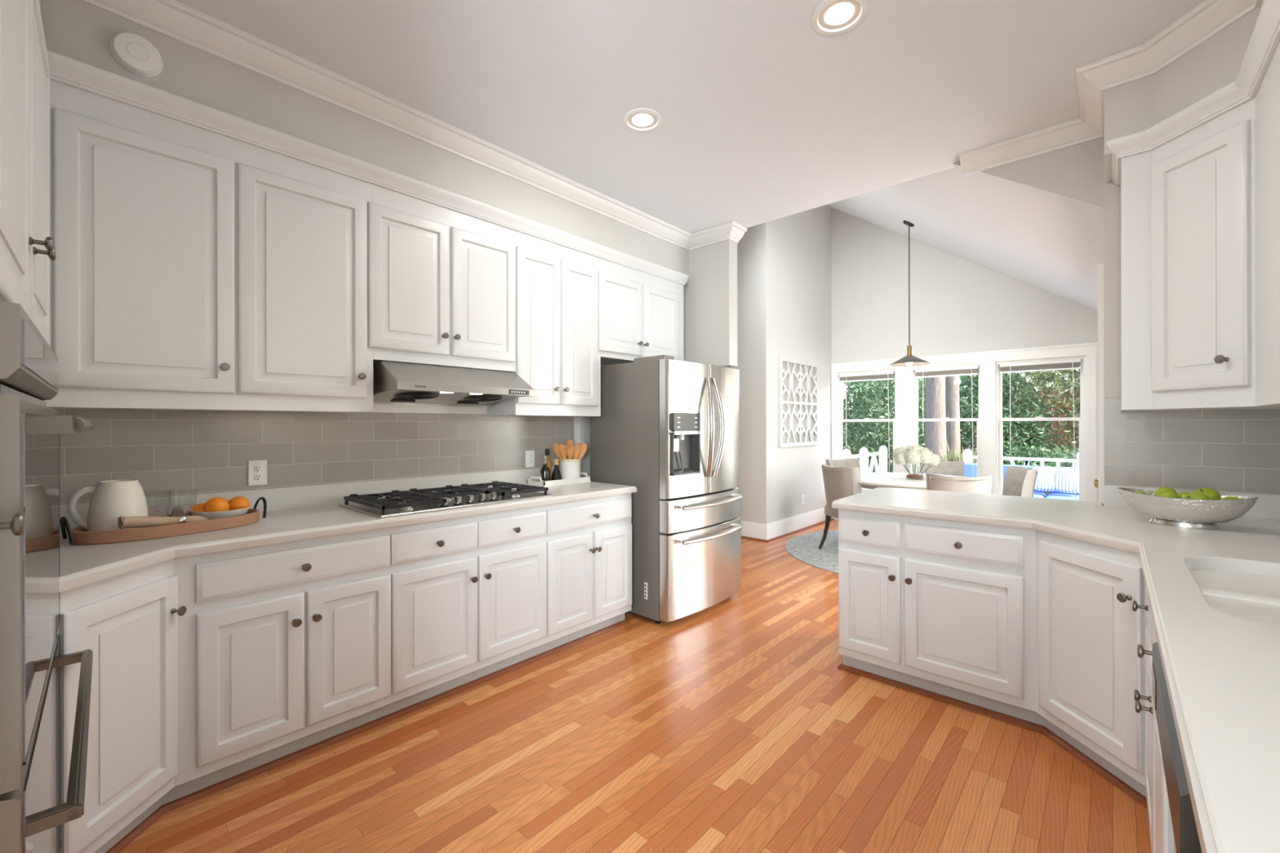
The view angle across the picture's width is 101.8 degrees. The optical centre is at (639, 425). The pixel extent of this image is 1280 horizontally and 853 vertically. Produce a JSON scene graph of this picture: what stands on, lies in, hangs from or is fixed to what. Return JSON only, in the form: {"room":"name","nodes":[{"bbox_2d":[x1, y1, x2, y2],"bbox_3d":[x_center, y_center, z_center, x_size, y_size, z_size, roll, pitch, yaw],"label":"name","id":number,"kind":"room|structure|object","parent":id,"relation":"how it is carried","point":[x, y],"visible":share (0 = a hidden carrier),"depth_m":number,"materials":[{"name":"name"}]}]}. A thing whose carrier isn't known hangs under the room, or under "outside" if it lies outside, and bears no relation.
{"room":"kitchen","nodes":[
{"label":"kitchen","id":0,"kind":"room"},
{"bbox_2d":[0,513,24,535],"bbox_3d":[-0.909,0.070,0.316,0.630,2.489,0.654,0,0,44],"label":"knob","id":1,"kind":"object","parent":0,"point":[16,525],"visible":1,"depth_m":0.72,"materials":[{"name":"metal"}]},
{"bbox_2d":[40,0,688,285],"bbox_3d":[-1.188,-1.374,2.851,0.310,0.380,4.426,0,0,42],"label":"wall","id":2,"kind":"structure","parent":0,"point":[78,30],"depth_m":2.34,"materials":[{"name":"beige paint"}]},
{"bbox_2d":[109,31,163,77],"bbox_3d":[-1.826,-1.350,1.889,0.038,0.140,0.140,0,0,42],"label":"smoke detector","id":3,"kind":"object","parent":2,"relation":"attached to","point":[133,52],"visible":1,"depth_m":1.88,"materials":[{"name":"white plastic"}]},
{"bbox_2d":[79,0,746,250],"bbox_3d":[-0.753,-1.516,2.738,0.487,0.096,4.245,0,0,42],"label":"trim","id":4,"kind":"structure","parent":2,"relation":"attached to","point":[175,20],"depth_m":2.44,"materials":[{"name":"white paint"}]},
{"bbox_2d":[580,364,606,476],"bbox_3d":[-1.355,-0.148,3.007,0.150,2.930,4.430,0,0,42],"label":"wall","id":5,"kind":"structure","parent":0,"point":[584,420],"depth_m":3.94,"materials":[{"name":"beige paint"}]},
{"bbox_2d":[44,79,373,413],"bbox_3d":[-1.810,-0.622,2.106,0.379,1.122,1.285,0,0,42],"label":"upper cabinet","id":6,"kind":"object","parent":5,"relation":"attached to","point":[194,268],"visible":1,"depth_m":2.00,"materials":[{"name":"paint"}]},
{"bbox_2d":[46,49,688,284],"bbox_3d":[-0.895,-1.190,2.892,0.068,0.072,3.780,0,0,42],"label":"trim","id":7,"kind":"structure","parent":6,"relation":"attached to","point":[64,69],"depth_m":2.25,"materials":[{"name":"paint"}]},
{"bbox_2d":[53,408,572,504],"bbox_3d":[-1.610,0.119,2.604,0.015,0.375,3.290,0,0,42],"label":"tile backsplash","id":8,"kind":"structure","parent":5,"relation":"attached to","point":[180,452],"depth_m":2.50,"materials":[{"name":"grey tile"}]},
{"bbox_2d":[248,459,266,485],"bbox_3d":[-1.770,0.221,2.407,0.010,0.116,0.072,0,0,42],"label":"wall outlet","id":9,"kind":"object","parent":8,"relation":"attached to","point":[257,469],"visible":1,"depth_m":2.40,"materials":[{"name":"white plastic"}]},
{"bbox_2d":[373,404,486,413],"bbox_3d":[-1.246,-0.091,3.007,0.012,0.045,0.798,0,0,42],"label":"trim","id":10,"kind":"structure","parent":5,"relation":"attached to","point":[376,407],"depth_m":3.01,"materials":[{"name":"white paint"}]},
{"bbox_2d":[367,184,515,372],"bbox_3d":[-1.117,-0.750,2.870,0.379,0.868,0.826,0,0,42],"label":"upper cabinet","id":11,"kind":"object","parent":5,"relation":"attached to","point":[442,281],"visible":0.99,"depth_m":2.72,"materials":[{"name":"paint"}]},
{"bbox_2d":[373,360,534,407],"bbox_3d":[-1.048,-0.212,2.843,0.523,0.196,0.766,0,0,42],"label":"range hood","id":12,"kind":"object","parent":11,"relation":"attached to","point":[393,383],"visible":0.99,"depth_m":2.70,"materials":[{"name":"metal"}]},
{"bbox_2d":[486,230,600,417],"bbox_3d":[-0.606,-0.622,3.432,0.379,1.125,0.692,0,0,42],"label":"upper cabinet","id":13,"kind":"object","parent":5,"relation":"attached to","point":[558,356],"visible":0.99,"depth_m":3.28,"materials":[{"name":"paint"}]},
{"bbox_2d":[598,258,684,364],"bbox_3d":[-0.063,-0.830,4.030,0.379,0.710,0.968,0,0,42],"label":"upper cabinet","id":14,"kind":"object","parent":5,"relation":"attached to","point":[641,314],"visible":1,"depth_m":3.85,"materials":[{"name":"paint"}]},
{"bbox_2d":[119,520,1151,852],"bbox_3d":[-0.359,1.375,2.354,5.700,0.120,11.600,0,0,42],"label":"floor","id":15,"kind":"structure","parent":0,"point":[732,725],"depth_m":1.99,"materials":[{"name":"brown wood"}]},
{"bbox_2d":[0,0,56,346],"bbox_3d":[-1.641,0.071,1.030,1.405,2.489,0.654,0,0,44],"label":"tall cabinet","id":16,"kind":"object","parent":15,"relation":"on","point":[27,249],"visible":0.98,"depth_m":1.07,"materials":[{"name":"paint"}]},
{"bbox_2d":[0,301,93,852],"bbox_3d":[-1.393,0.502,0.929,0.890,1.370,0.566,0,0,44],"label":"double oven","id":17,"kind":"object","parent":16,"relation":"in","point":[32,813],"visible":1,"depth_m":0.84,"materials":[{"name":"metal"}]},
{"bbox_2d":[57,558,186,852],"bbox_3d":[-1.744,0.879,1.565,0.474,0.875,0.460,0,0,-3],"label":"base cabinet","id":18,"kind":"object","parent":15,"relation":"on","point":[128,621],"visible":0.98,"depth_m":1.55,"materials":[{"name":"paint"}]},
{"bbox_2d":[162,527,391,804],"bbox_3d":[-1.542,0.878,2.188,0.654,0.875,0.731,0,0,42],"label":"base cabinet","id":19,"kind":"object","parent":15,"relation":"on","point":[284,648],"visible":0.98,"depth_m":1.96,"materials":[{"name":"paint"}]},
{"bbox_2d":[105,619,626,852],"bbox_3d":[-0.970,1.306,2.447,0.317,0.021,2.651,0,0,35],"label":"trim","id":20,"kind":"structure","parent":15,"relation":"on","point":[139,829],"depth_m":2.11,"materials":[{"name":"white wood"}]},
{"bbox_2d":[384,505,546,715],"bbox_3d":[-1.012,0.878,2.771,0.654,0.875,0.845,0,0,42],"label":"base cabinet","id":21,"kind":"object","parent":15,"relation":"on","point":[468,593],"visible":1,"depth_m":2.52,"materials":[{"name":"paint"}]},
{"bbox_2d":[58,466,636,592],"bbox_3d":[-1.153,0.369,2.436,0.914,0.142,2.955,0,0,42],"label":"countertop","id":22,"kind":"structure","parent":21,"relation":"on","point":[293,513],"depth_m":2.23,"materials":[{"name":"white stone"}]},
{"bbox_2d":[59,497,266,545],"bbox_3d":[-1.780,0.355,1.989,0.290,0.095,0.586,0,0,34],"label":"serving tray","id":23,"kind":"object","parent":22,"relation":"on","point":[77,535],"visible":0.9,"depth_m":1.84,"materials":[{"name":"brown wood"}]},
{"bbox_2d":[67,479,148,532],"bbox_3d":[-1.903,0.297,1.876,0.158,0.188,0.191,0,0,28],"label":"pitcher","id":24,"kind":"object","parent":23,"relation":"on","point":[110,500],"visible":0.9,"depth_m":1.83,"materials":[{"name":"white ceramic"}]},
{"bbox_2d":[117,515,208,528],"bbox_3d":[-1.740,0.351,1.922,0.044,0.068,0.267,0,0,30],"label":"rolled napkin","id":25,"kind":"object","parent":23,"relation":"on","point":[123,522],"visible":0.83,"depth_m":1.87,"materials":[{"name":"beige fabric"}]},
{"bbox_2d":[191,505,250,519],"bbox_3d":[-1.690,0.363,2.103,0.188,0.054,0.188,0,0,42],"label":"fruit bowl","id":26,"kind":"object","parent":23,"relation":"on","point":[220,514],"visible":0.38,"depth_m":2.04,"materials":[{"name":"white ceramic"}]},
{"bbox_2d":[204,497,229,511],"bbox_3d":[-1.687,0.328,2.072,0.079,0.081,0.080,0,0,-28],"label":"orange","id":27,"kind":"object","parent":26,"relation":"in","point":[216,504],"visible":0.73,"depth_m":2.05,"materials":[{"name":"orange food"}]},
{"bbox_2d":[228,496,249,510],"bbox_3d":[-1.654,0.330,2.143,0.072,0.071,0.073,0,0,-16],"label":"orange","id":28,"kind":"object","parent":26,"relation":"in","point":[238,502],"visible":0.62,"depth_m":2.12,"materials":[{"name":"orange food"}]},
{"bbox_2d":[338,480,553,518],"bbox_3d":[-0.992,0.374,2.755,0.517,0.055,0.930,0,0,42],"label":"gas cooktop","id":29,"kind":"object","parent":22,"relation":"in","point":[413,501],"visible":1,"depth_m":2.63,"materials":[{"name":"metal"}]},
{"bbox_2d":[526,471,591,486],"bbox_3d":[-0.555,0.370,3.591,0.190,0.062,0.410,0,0,42],"label":"tray","id":30,"kind":"object","parent":22,"relation":"on","point":[536,481],"visible":0.78,"depth_m":3.49,"materials":[{"name":"ceramic"}]},
{"bbox_2d":[559,457,581,479],"bbox_3d":[-0.492,0.314,3.655,0.156,0.157,0.156,0,0,42],"label":"utensil crock","id":31,"kind":"object","parent":30,"relation":"on","point":[569,468],"visible":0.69,"depth_m":3.59,"materials":[{"name":"white ceramic"}]},
{"bbox_2d":[539,493,631,653],"bbox_3d":[-0.493,0.877,3.342,0.654,0.875,0.698,0,0,42],"label":"base cabinet","id":32,"kind":"object","parent":15,"relation":"on","point":[588,541],"visible":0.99,"depth_m":3.11,"materials":[{"name":"paint"}]},
{"bbox_2d":[590,355,742,623],"bbox_3d":[0.243,0.430,3.879,0.844,1.768,0.891,0,0,42],"label":"refrigerator","id":33,"kind":"object","parent":15,"relation":"on","point":[667,428],"visible":0.99,"depth_m":3.53,"materials":[{"name":"silver metal"}]},
{"bbox_2d":[785,529,838,573],"bbox_3d":[2.735,1.307,5.285,2.420,0.008,2.420,0,0,42],"label":"round rug","id":34,"kind":"object","parent":15,"relation":"on","point":[805,548],"visible":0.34,"depth_m":5.44,"materials":[{"name":"grey carpet"}]},
{"bbox_2d":[818,463,862,549],"bbox_3d":[2.207,0.859,5.365,0.591,0.895,0.500,0,0,-21],"label":"dining chair","id":35,"kind":"object","parent":34,"relation":"on","point":[838,482],"visible":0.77,"depth_m":5.24,"materials":[{"name":"grey fabric"}]},
{"bbox_2d":[823,457,860,529],"bbox_3d":[2.525,0.858,6.143,0.500,0.895,0.591,0,0,-22],"label":"dining chair","id":36,"kind":"object","parent":34,"relation":"on","point":[851,462],"visible":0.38,"depth_m":6.37,"materials":[{"name":"grey fabric"}]},
{"bbox_2d":[858,471,961,489],"bbox_3d":[2.788,0.926,5.381,1.410,0.752,1.410,0,0,42],"label":"dining table","id":37,"kind":"object","parent":34,"relation":"on","point":[873,480],"visible":0.23,"depth_m":5.17,"materials":[{"name":"white wood"}]},
{"bbox_2d":[917,461,964,476],"bbox_3d":[3.349,0.857,5.768,0.500,0.895,0.591,0,0,25],"label":"dining chair","id":38,"kind":"object","parent":34,"relation":"on","point":[949,468],"visible":0.25,"depth_m":5.94,"materials":[{"name":"grey fabric"}]},
{"bbox_2d":[925,473,991,494],"bbox_3d":[2.722,0.858,4.495,0.500,0.895,0.592,0,0,23],"label":"dining chair","id":39,"kind":"object","parent":34,"relation":"on","point":[980,484],"visible":0.34,"depth_m":4.24,"materials":[{"name":"grey fabric"}]},
{"bbox_2d":[1002,466,1038,497],"bbox_3d":[3.464,0.857,5.027,0.591,0.895,0.500,0,0,16],"label":"dining chair","id":40,"kind":"object","parent":34,"relation":"on","point":[1019,481],"visible":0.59,"depth_m":5.05,"materials":[{"name":"grey fabric"}]},
{"bbox_2d":[838,508,906,684],"bbox_3d":[1.357,0.874,2.859,0.320,0.875,0.654,0,0,42],"label":"base cabinet","id":41,"kind":"object","parent":15,"relation":"on","point":[871,544],"visible":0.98,"depth_m":2.64,"materials":[{"name":"paint"}]},
{"bbox_2d":[903,515,1044,726],"bbox_3d":[1.677,0.874,2.569,0.542,0.875,0.654,0,0,42],"label":"base cabinet","id":42,"kind":"object","parent":15,"relation":"on","point":[970,588],"visible":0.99,"depth_m":2.35,"materials":[{"name":"paint"}]},
{"bbox_2d":[837,662,1147,808],"bbox_3d":[1.347,1.302,1.809,0.847,0.021,2.569,0,0,8],"label":"trim","id":43,"kind":"structure","parent":15,"relation":"on","point":[1082,757],"depth_m":2.28,"materials":[{"name":"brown wood"}]},
{"bbox_2d":[1035,529,1147,797],"bbox_3d":[1.883,0.874,1.980,0.602,0.875,0.636,0,0,38],"label":"base cabinet","id":44,"kind":"object","parent":15,"relation":"on","point":[1089,668],"visible":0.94,"depth_m":1.92,"materials":[{"name":"paint"}]},
{"bbox_2d":[1132,586,1173,852],"bbox_3d":[1.602,0.893,1.211,0.654,0.837,0.885,0,0,42],"label":"base cabinet","id":45,"kind":"object","parent":15,"relation":"on","point":[1161,828],"visible":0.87,"depth_m":1.34,"materials":[{"name":"paint"}]},
{"bbox_2d":[1151,641,1201,852],"bbox_3d":[1.083,0.877,0.659,0.596,0.863,0.600,0,0,42],"label":"dishwasher","id":46,"kind":"object","parent":15,"relation":"on","point":[1186,839],"visible":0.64,"depth_m":0.72,"materials":[{"name":"silver metal"}]},
{"bbox_3d":[0.471,0.876,-0.035,0.654,0.875,1.200,0,0,42],"label":"cabinet","id":47,"kind":"object","parent":15,"relation":"on","visible":0},
{"bbox_2d":[831,484,1279,852],"bbox_3d":[0.971,0.437,1.348,1.854,0.283,3.900,0,0,42],"label":"countertop","id":48,"kind":"structure","parent":47,"relation":"on","point":[1214,595],"depth_m":1.07,"materials":[{"name":"stone"}]},
{"bbox_2d":[1117,487,1258,529],"bbox_3d":[2.146,0.331,2.055,0.216,0.133,0.386,0,0,-42],"label":"bowl","id":49,"kind":"object","parent":48,"relation":"on","point":[1205,514],"visible":0.94,"depth_m":1.99,"materials":[{"name":"metal"}]},
{"bbox_2d":[1183,556,1279,605],"bbox_3d":[1.610,0.488,1.196,0.465,0.179,0.755,0,0,42],"label":"sink basin","id":50,"kind":"object","parent":48,"relation":"in","point":[1211,580],"depth_m":1.44,"materials":[{"name":"ceramic"}]},
{"bbox_2d":[176,0,1204,233],"bbox_3d":[-1.023,-1.604,0.475,4.150,0.080,7.930,0,0,42],"label":"ceiling","id":51,"kind":"structure","parent":0,"point":[766,116],"depth_m":2.33,"materials":[{"name":"paint"}]},
{"bbox_2d":[622,107,662,132],"bbox_3d":[0.013,-1.561,2.667,0.200,0.008,0.200,0,0,42],"label":"recessed light","id":52,"kind":"object","parent":51,"relation":"in","point":[640,120],"visible":1,"depth_m":2.66,"materials":[{"name":"white plastic"}]},
{"bbox_2d":[811,0,867,35],"bbox_3d":[0.759,-1.562,1.981,0.200,0.008,0.200,0,0,42],"label":"recessed light","id":53,"kind":"object","parent":51,"relation":"in","point":[831,17],"visible":1,"depth_m":1.99,"materials":[{"name":"white plastic"}]},
{"bbox_2d":[684,239,737,488],"bbox_3d":[-0.160,-0.125,4.989,2.455,2.880,0.119,0,0,42],"label":"wall","id":54,"kind":"structure","parent":0,"point":[710,295],"depth_m":4.23,"materials":[{"name":"beige paint"}]},
{"bbox_2d":[737,204,831,524],"bbox_3d":[1.448,-0.887,7.092,1.610,4.400,1.850,0,0,42],"label":"wall","id":55,"kind":"structure","parent":0,"point":[784,264],"depth_m":6.12,"materials":[{"name":"beige paint"}]},
{"bbox_2d":[741,507,832,540],"bbox_3d":[1.452,1.215,7.081,1.626,0.195,1.866,0,0,42],"label":"baseboard","id":56,"kind":"structure","parent":55,"relation":"attached to","point":[753,530],"depth_m":6.10,"materials":[{"name":"white paint"}]},
{"bbox_2d":[741,518,833,542],"bbox_3d":[1.446,1.302,7.059,1.647,0.021,1.867,0,0,42],"label":"trim","id":57,"kind":"structure","parent":55,"relation":"attached to","point":[823,522],"depth_m":6.13,"materials":[{"name":"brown wood"}]},
{"bbox_2d":[777,356,818,447],"bbox_3d":[1.974,-0.270,6.443,0.040,1.056,1.064,0,0,42],"label":"wall panel","id":58,"kind":"object","parent":55,"relation":"attached to","point":[797,380],"visible":1,"depth_m":6.39,"materials":[{"name":"white wood"}]},
{"bbox_2d":[831,207,1097,472],"bbox_3d":[3.768,-0.839,6.344,3.150,4.497,0.160,0,0,42],"label":"wall","id":59,"kind":"structure","parent":0,"point":[958,305],"depth_m":6.44,"materials":[{"name":"beige paint"}]},
{"bbox_2d":[835,368,896,492],"bbox_3d":[3.041,0.088,6.978,0.780,1.625,0.180,0,0,42],"label":"window","id":60,"kind":"structure","parent":59,"relation":"in","point":[839,386],"depth_m":7.20,"materials":[{"name":"white paint"}]},
{"bbox_2d":[839,371,893,472],"bbox_3d":[3.017,0.071,6.951,0.700,1.528,0.047,0,0,42],"label":"window blind","id":61,"kind":"object","parent":60,"relation":"attached to","point":[889,375],"visible":0.97,"depth_m":6.94,"materials":[{"name":"white plastic"}]},
{"bbox_2d":[911,362,981,476],"bbox_3d":[3.737,0.087,6.346,0.750,1.625,0.180,0,0,42],"label":"window","id":62,"kind":"structure","parent":59,"relation":"in","point":[915,420],"depth_m":6.39,"materials":[{"name":"white paint"}]},
{"bbox_2d":[915,365,977,476],"bbox_3d":[3.713,0.070,6.319,0.670,1.528,0.047,0,0,42],"label":"window blind","id":63,"kind":"object","parent":62,"relation":"attached to","point":[962,371],"visible":0.97,"depth_m":6.29,"materials":[{"name":"white plastic"}]},
{"bbox_2d":[831,342,1097,502],"bbox_3d":[3.682,0.131,6.274,2.785,1.958,0.060,0,0,42],"label":"trim","id":64,"kind":"structure","parent":59,"relation":"attached to","point":[988,359],"depth_m":5.97,"materials":[{"name":"white paint"}]},
{"bbox_2d":[995,355,1085,501],"bbox_3d":[4.405,0.086,5.739,0.785,1.625,0.180,0,0,42],"label":"window","id":65,"kind":"structure","parent":59,"relation":"in","point":[999,419],"depth_m":5.69,"materials":[{"name":"white paint"}]},
{"bbox_2d":[1000,359,1080,500],"bbox_3d":[4.381,0.070,5.713,0.705,1.528,0.047,0,0,42],"label":"window blind","id":66,"kind":"object","parent":65,"relation":"attached to","point":[1073,364],"visible":0.94,"depth_m":5.68,"materials":[{"name":"white plastic"}]},
{"bbox_2d":[827,164,1103,311],"bbox_3d":[2.004,-2.073,5.556,4.900,2.224,3.775,0,0,42],"label":"ceiling","id":67,"kind":"structure","parent":0,"point":[1049,242],"depth_m":4.15,"materials":[{"name":"paint"}]},
{"bbox_2d":[888,220,930,366],"bbox_3d":[2.897,-1.423,5.594,0.400,1.573,0.400,0,0,42],"label":"pendant lamp","id":68,"kind":"object","parent":67,"relation":"hanging from","point":[908,360],"visible":1,"depth_m":5.59,"materials":[{"name":"brown metal"}]},
{"bbox_2d":[952,137,1103,207],"bbox_3d":[2.126,-1.342,2.889,0.675,0.453,0.009,0,0,42],"label":"wall header","id":69,"kind":"structure","parent":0,"point":[1076,171],"depth_m":2.76,"materials":[{"name":"beige paint"}]},
{"bbox_2d":[1103,125,1120,479],"bbox_3d":[2.735,-0.129,2.291,1.030,2.880,0.210,0,0,42],"label":"wall","id":70,"kind":"structure","parent":0,"point":[1112,193],"depth_m":2.54,"materials":[{"name":"beige paint"}]},
{"bbox_2d":[1104,399,1127,486],"bbox_3d":[2.310,0.090,2.526,0.080,0.432,0.015,0,0,42],"label":"tile backsplash right edge","id":71,"kind":"structure","parent":70,"relation":"attached to","point":[1115,420],"depth_m":2.52,"materials":[{"name":"grey tile"}]},
{"bbox_2d":[1120,97,1279,411],"bbox_3d":[2.382,-0.628,2.053,0.706,1.122,0.594,0,0,42],"label":"upper cabinet","id":72,"kind":"object","parent":70,"relation":"attached to","point":[1188,202],"visible":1,"depth_m":2.02,"materials":[{"name":"paint"}]},
{"bbox_2d":[1126,408,1279,494],"bbox_3d":[2.594,0.109,2.267,0.688,0.395,0.015,0,0,42],"label":"tile backsplash","id":73,"kind":"structure","parent":70,"relation":"attached to","point":[1226,451],"depth_m":2.32,"materials":[{"name":"grey tile"}]},
{"bbox_2d":[1104,0,1264,182],"bbox_3d":[1.562,-1.377,1.190,0.765,0.380,3.265,0,0,42],"label":"wall","id":74,"kind":"structure","parent":0,"point":[1136,106],"depth_m":2.10,"materials":[{"name":"beige paint"}]},
{"bbox_2d":[959,0,1262,176],"bbox_3d":[1.526,-1.519,1.392,0.806,0.096,3.378,0,0,25],"label":"trim","id":75,"kind":"structure","parent":74,"relation":"attached to","point":[1209,18],"depth_m":2.25,"materials":[{"name":"white paint"}]},
{"bbox_2d":[1106,0,1279,186],"bbox_3d":[1.726,-1.194,1.444,0.375,0.072,2.455,0,0,33],"label":"trim","id":76,"kind":"structure","parent":74,"relation":"attached to","point":[1264,40],"depth_m":1.91,"materials":[{"name":"paint"}]},
{"bbox_3d":[3.711,0.010,4.019,0.150,2.600,3.660,0,0,42],"label":"wall","id":77,"kind":"structure","parent":0,"visible":0},
{"bbox_2d":[1097,263,1104,503],"bbox_3d":[3.108,0.233,3.486,0.025,2.155,2.050,0,0,42],"label":"trim","id":78,"kind":"structure","parent":77,"relation":"attached to","point":[1100,267],"depth_m":2.73,"materials":[{"name":"white paint"}]},
{"bbox_3d":[0.311,-0.126,-0.870,0.150,2.880,7.730,0,0,42],"label":"wall","id":79,"kind":"structure","parent":0,"visible":0},
{"bbox_2d":[1255,41,1279,406],"bbox_3d":[1.817,-0.627,1.216,0.414,1.122,1.400,0,0,42],"label":"upper cabinet","id":80,"kind":"object","parent":79,"relation":"attached to","point":[1268,95],"visible":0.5,"depth_m":1.69,"materials":[{"name":"paint"}]},
{"label":"outside","id":81,"kind":"structure","parent":0,"visible":0},
{"bbox_3d":[12.608,1.792,13.880,80.000,0.010,2.500,0,0,42],"label":"ground","id":82,"kind":"structure","parent":81,"visible":0},
{"bbox_2d":[1002,391,1079,466],"bbox_3d":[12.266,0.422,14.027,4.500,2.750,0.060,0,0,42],"label":"tree","id":83,"kind":"object","parent":82,"relation":"on","point":[1055,424],"visible":0.03,"depth_m":14.49,"materials":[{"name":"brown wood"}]},
{"bbox_3d":[-1.829,0.324,2.083,0.086,0.133,0.086,0,0,42],"label":"drinking glass","id":84,"kind":"object","parent":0,"visible":0},
{"bbox_2d":[170,504,192,516],"bbox_3d":[-1.832,0.353,2.086,0.070,0.060,0.069,0,0,-17],"label":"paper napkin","id":85,"kind":"object","parent":84,"relation":"in","point":[185,510],"visible":0.61,"depth_m":2.06,"materials":[{"name":"white paper"}]},
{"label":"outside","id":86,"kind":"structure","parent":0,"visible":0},
{"bbox_3d":[4.946,1.388,6.634,4.800,0.120,1.830,0,0,42],"label":"deck","id":87,"kind":"object","parent":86,"visible":0},
{"bbox_2d":[842,447,868,472],"bbox_3d":[3.172,0.835,7.657,0.116,0.990,0.816,0,0,42],"label":"deck railing","id":88,"kind":"object","parent":87,"relation":"on","point":[863,455],"visible":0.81,"depth_m":7.85,"materials":[{"name":"white paint"}]},
{"bbox_2d":[868,445,887,472],"bbox_3d":[3.724,0.835,8.264,0.116,0.990,0.975,0,0,42],"label":"deck railing","id":89,"kind":"object","parent":87,"relation":"on","point":[882,453],"visible":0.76,"depth_m":8.49,"materials":[{"name":"white paint"}]},
{"bbox_2d":[963,448,1079,467],"bbox_3d":[5.382,0.842,7.338,1.416,0.970,0.116,0,0,42],"label":"deck railing","id":90,"kind":"object","parent":87,"relation":"on","point":[967,453],"visible":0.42,"depth_m":7.27,"materials":[{"name":"white paint"}]},
{"bbox_2d":[964,462,1079,500],"bbox_3d":[5.000,0.938,6.917,1.900,0.779,0.762,0,0,42],"label":"outdoor sofa","id":91,"kind":"object","parent":87,"relation":"on","point":[968,467],"visible":0.12,"depth_m":6.84,"materials":[{"name":"fabric"}]},
{"bbox_2d":[1002,464,1046,493],"bbox_3d":[5.179,0.734,7.115,0.610,0.371,0.229,0,0,42],"label":"cushion","id":92,"kind":"object","parent":91,"relation":"on","point":[1004,466],"depth_m":7.15,"materials":[{"name":"beige fabric"}]},
{"bbox_2d":[1031,466,1057,491],"bbox_3d":[5.221,0.692,6.700,0.310,0.314,0.213,0,0,30],"label":"striped pillow","id":93,"kind":"object","parent":91,"relation":"on","point":[1045,482],"visible":0.73,"depth_m":6.64,"materials":[{"name":"fabric"}]},
{"bbox_2d":[1044,493,1079,500],"bbox_3d":[5.405,0.967,6.426,0.620,0.160,0.560,0,0,42],"label":"seat cushion","id":94,"kind":"object","parent":91,"relation":"on","point":[1062,496],"depth_m":6.44,"materials":[{"name":"white fabric"}]},
{"bbox_2d":[1048,466,1079,495],"bbox_3d":[5.646,0.733,6.691,0.610,0.371,0.229,0,0,42],"label":"cushion","id":95,"kind":"object","parent":91,"relation":"on","point":[1051,492],"depth_m":6.75,"materials":[{"name":"white fabric"}]},
{"bbox_2d":[1054,467,1079,493],"bbox_3d":[5.386,0.692,6.524,0.213,0.314,0.310,0,0,-40],"label":"striped pillow","id":96,"kind":"object","parent":91,"relation":"on","point":[1064,477],"visible":0.76,"depth_m":6.48,"materials":[{"name":"fabric"}]},
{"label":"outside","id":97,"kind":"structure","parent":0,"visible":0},
{"bbox_2d":[842,440,1048,493],"bbox_3d":[23.297,1.832,25.651,80.000,0.100,50.700,0,0,42],"label":"ground","id":98,"kind":"structure","parent":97,"point":[845,447],"depth_m":34.73,"materials":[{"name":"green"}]},
{"bbox_2d":[842,377,894,471],"bbox_3d":[4.924,-0.266,13.356,2.746,4.247,3.269,0,0,-19],"label":"bush","id":99,"kind":"object","parent":98,"relation":"on","point":[856,384],"visible":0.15,"depth_m":12.45,"materials":[{"name":"green plant"}]},
{"bbox_2d":[842,374,925,472],"bbox_3d":[6.501,0.005,13.289,2.862,3.700,2.657,0,0,11],"label":"bush","id":100,"kind":"object","parent":98,"relation":"on","point":[891,386],"visible":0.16,"depth_m":12.84,"materials":[{"name":"green plant"}]},
{"bbox_2d":[924,374,946,462],"bbox_3d":[6.327,-2.694,11.136,0.540,9.000,0.540,0,0,42],"label":"pine trunk","id":101,"kind":"object","parent":98,"relation":"on","point":[935,406],"visible":0.2,"depth_m":10.98,"materials":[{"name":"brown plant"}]},
{"bbox_2d":[945,373,960,459],"bbox_3d":[6.930,-3.195,11.533,0.378,10.000,0.378,0,0,42],"label":"pine trunk","id":102,"kind":"object","parent":98,"relation":"on","point":[952,408],"visible":0.18,"depth_m":11.42,"materials":[{"name":"brown plant"}]},
{"bbox_2d":[939,443,977,463],"bbox_3d":[6.265,1.070,10.009,1.399,1.571,1.309,0,0,-2],"label":"ornamental grass","id":103,"kind":"object","parent":98,"relation":"on","point":[958,457],"depth_m":10.06,"materials":[{"name":"green plant"}]},
{"bbox_2d":[842,368,1079,453],"bbox_3d":[12.193,-2.799,18.529,17.366,9.284,5.934,0,0,42],"label":"tree","id":104,"kind":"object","parent":98,"relation":"on","point":[925,375],"depth_m":18.82,"materials":[{"name":"green plant"}]},
{"bbox_2d":[959,370,1056,494],"bbox_3d":[8.397,0.175,12.630,2.648,3.356,2.529,0,0,42],"label":"tree","id":105,"kind":"object","parent":98,"relation":"on","point":[966,404],"visible":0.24,"depth_m":11.94,"materials":[{"name":"green plant"}]},
{"bbox_2d":[959,366,1079,466],"bbox_3d":[9.634,-0.641,12.343,2.998,4.273,3.691,0,0,-19],"label":"broadleaf tree","id":106,"kind":"object","parent":98,"relation":"on","point":[1061,375],"visible":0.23,"depth_m":11.78,"materials":[{"name":"green plant"}]},
{"bbox_2d":[976,441,1079,495],"bbox_3d":[8.545,1.110,10.986,4.466,1.485,1.635,0,0,40],"label":"hedge","id":107,"kind":"object","parent":98,"relation":"on","point":[1054,455],"visible":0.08,"depth_m":10.92,"materials":[{"name":"green plant"}]},
{"bbox_2d":[1044,368,1079,436],"bbox_3d":[11.386,-0.834,11.517,3.463,4.582,2.961,0,0,13],"label":"broadleaf tree","id":108,"kind":"object","parent":98,"relation":"on","point":[1067,394],"visible":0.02,"depth_m":12.46,"materials":[{"name":"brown plant"}]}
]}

